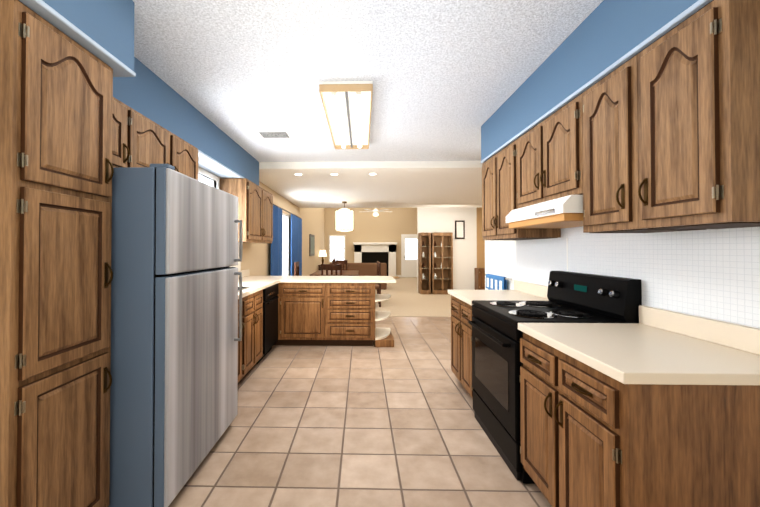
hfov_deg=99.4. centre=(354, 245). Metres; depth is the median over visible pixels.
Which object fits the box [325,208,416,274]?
wall
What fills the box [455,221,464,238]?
framed picture
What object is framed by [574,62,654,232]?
upper cabinet
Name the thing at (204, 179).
kitchen window
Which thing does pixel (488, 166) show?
upper cabinet
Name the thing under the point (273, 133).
ceiling vent
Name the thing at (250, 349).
base cabinet
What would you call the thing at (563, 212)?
range hood
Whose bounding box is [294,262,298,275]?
chair
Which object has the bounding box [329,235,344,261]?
window
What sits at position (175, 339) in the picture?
fridge
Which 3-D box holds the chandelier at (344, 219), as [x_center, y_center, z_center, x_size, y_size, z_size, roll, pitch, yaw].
[-0.254,-0.722,8.008,0.466,0.748,0.466,0,-1,1]
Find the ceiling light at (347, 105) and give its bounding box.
[319,81,372,148]
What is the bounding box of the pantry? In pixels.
[0,0,113,506]
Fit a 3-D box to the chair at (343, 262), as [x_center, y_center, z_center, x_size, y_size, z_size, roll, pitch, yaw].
[-0.430,0.922,9.044,0.440,1.016,0.440,0,-1,1]
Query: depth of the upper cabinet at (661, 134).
1.19 m
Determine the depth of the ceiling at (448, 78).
2.20 m
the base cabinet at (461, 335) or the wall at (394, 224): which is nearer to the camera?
the base cabinet at (461, 335)
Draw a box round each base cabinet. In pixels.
[238,289,262,383]
[274,283,281,344]
[282,283,325,344]
[326,283,377,346]
[448,280,548,398]
[474,268,484,289]
[518,305,759,506]
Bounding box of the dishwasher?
[256,284,278,363]
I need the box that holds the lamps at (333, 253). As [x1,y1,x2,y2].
[318,250,337,269]
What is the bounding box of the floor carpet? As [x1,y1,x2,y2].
[375,277,450,316]
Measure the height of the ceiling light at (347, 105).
0.082 m
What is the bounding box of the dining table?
[310,270,358,275]
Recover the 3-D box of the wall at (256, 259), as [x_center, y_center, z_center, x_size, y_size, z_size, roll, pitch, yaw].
[-1.686,-0.438,6.986,0.120,3.700,17.100,0,-1,1]
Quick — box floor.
[168,317,551,506]
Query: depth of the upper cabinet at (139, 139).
2.10 m
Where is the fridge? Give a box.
[108,164,242,506]
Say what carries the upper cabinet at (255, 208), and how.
attached to the wall at (256, 259)
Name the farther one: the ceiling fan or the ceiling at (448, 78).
the ceiling fan
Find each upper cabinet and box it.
[112,97,198,179]
[220,178,272,242]
[482,156,493,239]
[494,142,560,239]
[514,125,537,209]
[538,99,573,202]
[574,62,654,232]
[626,0,759,231]
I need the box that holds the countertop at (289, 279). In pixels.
[280,276,395,282]
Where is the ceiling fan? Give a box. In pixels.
[364,208,390,215]
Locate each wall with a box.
[198,167,324,275]
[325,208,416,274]
[417,207,484,291]
[485,240,759,328]
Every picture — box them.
[309,234,314,255]
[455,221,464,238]
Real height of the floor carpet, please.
0.064 m
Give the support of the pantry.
on the floor
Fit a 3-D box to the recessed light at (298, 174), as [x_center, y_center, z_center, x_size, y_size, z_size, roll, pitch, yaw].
[-0.304,-1.125,5.062,1.330,0.007,0.160,0,-1,1]
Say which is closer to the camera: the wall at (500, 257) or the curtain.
the wall at (500, 257)
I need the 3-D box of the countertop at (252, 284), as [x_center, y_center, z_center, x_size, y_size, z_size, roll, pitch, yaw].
[-1.365,0.327,3.775,0.656,0.341,2.570,0,-1,1]
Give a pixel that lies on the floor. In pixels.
(397, 425)
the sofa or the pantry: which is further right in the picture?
the sofa
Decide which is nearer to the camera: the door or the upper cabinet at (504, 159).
the upper cabinet at (504, 159)
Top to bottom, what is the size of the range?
1.160 m
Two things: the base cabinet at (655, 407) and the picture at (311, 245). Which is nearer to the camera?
the base cabinet at (655, 407)
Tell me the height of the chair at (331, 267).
1.016 m
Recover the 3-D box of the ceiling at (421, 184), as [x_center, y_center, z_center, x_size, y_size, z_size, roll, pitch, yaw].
[1.388,-1.209,6.926,6.270,0.200,4.500,0,-1,1]
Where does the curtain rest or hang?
hanging from the wall at (256, 259)
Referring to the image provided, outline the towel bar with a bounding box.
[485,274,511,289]
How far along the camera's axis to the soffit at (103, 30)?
2.13 m
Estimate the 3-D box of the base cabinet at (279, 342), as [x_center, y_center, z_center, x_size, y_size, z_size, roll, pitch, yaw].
[-1.338,0.944,4.676,0.671,0.876,0.695,0,-1,1]
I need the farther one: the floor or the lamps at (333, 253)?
the lamps at (333, 253)
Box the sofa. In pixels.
[330,263,386,289]
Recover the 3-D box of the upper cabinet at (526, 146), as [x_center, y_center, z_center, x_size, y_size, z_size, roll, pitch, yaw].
[1.461,-0.581,2.383,0.356,0.577,0.375,0,-1,1]
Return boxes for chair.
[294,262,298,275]
[321,264,341,275]
[332,260,347,269]
[375,262,380,306]
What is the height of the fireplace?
1.643 m
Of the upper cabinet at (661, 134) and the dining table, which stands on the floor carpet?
the dining table
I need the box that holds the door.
[401,234,416,276]
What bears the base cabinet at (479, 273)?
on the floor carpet
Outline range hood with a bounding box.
[506,195,582,228]
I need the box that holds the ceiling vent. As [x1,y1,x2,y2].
[256,130,291,137]
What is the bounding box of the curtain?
[270,204,301,275]
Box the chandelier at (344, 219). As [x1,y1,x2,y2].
[335,201,353,231]
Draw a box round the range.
[468,271,641,483]
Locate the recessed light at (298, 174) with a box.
[294,173,376,175]
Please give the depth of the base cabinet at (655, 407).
1.18 m
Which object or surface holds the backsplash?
attached to the wall at (500, 257)
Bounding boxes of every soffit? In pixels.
[19,0,258,185]
[480,0,711,162]
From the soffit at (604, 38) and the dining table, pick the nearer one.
the soffit at (604, 38)
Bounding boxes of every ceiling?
[133,0,602,161]
[259,161,482,207]
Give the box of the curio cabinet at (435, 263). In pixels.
[418,233,452,293]
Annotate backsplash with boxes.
[516,226,759,327]
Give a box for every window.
[198,168,218,188]
[282,213,288,275]
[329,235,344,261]
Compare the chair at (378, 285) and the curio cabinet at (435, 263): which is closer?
the chair at (378, 285)
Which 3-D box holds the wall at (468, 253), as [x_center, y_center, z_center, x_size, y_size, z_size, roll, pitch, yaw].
[3.220,-0.407,9.938,2.540,3.700,0.120,0,-1,1]
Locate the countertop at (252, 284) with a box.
[238,269,286,298]
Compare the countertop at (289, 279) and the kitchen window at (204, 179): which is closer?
the kitchen window at (204, 179)
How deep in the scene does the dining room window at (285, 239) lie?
7.57 m
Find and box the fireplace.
[353,242,398,278]
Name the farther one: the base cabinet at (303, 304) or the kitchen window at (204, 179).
the base cabinet at (303, 304)
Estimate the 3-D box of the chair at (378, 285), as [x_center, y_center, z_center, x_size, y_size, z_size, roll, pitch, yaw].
[0.389,0.906,7.626,0.440,1.016,0.440,0,-1,1]
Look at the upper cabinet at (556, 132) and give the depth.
2.03 m
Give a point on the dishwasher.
(270, 315)
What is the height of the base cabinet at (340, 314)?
0.876 m

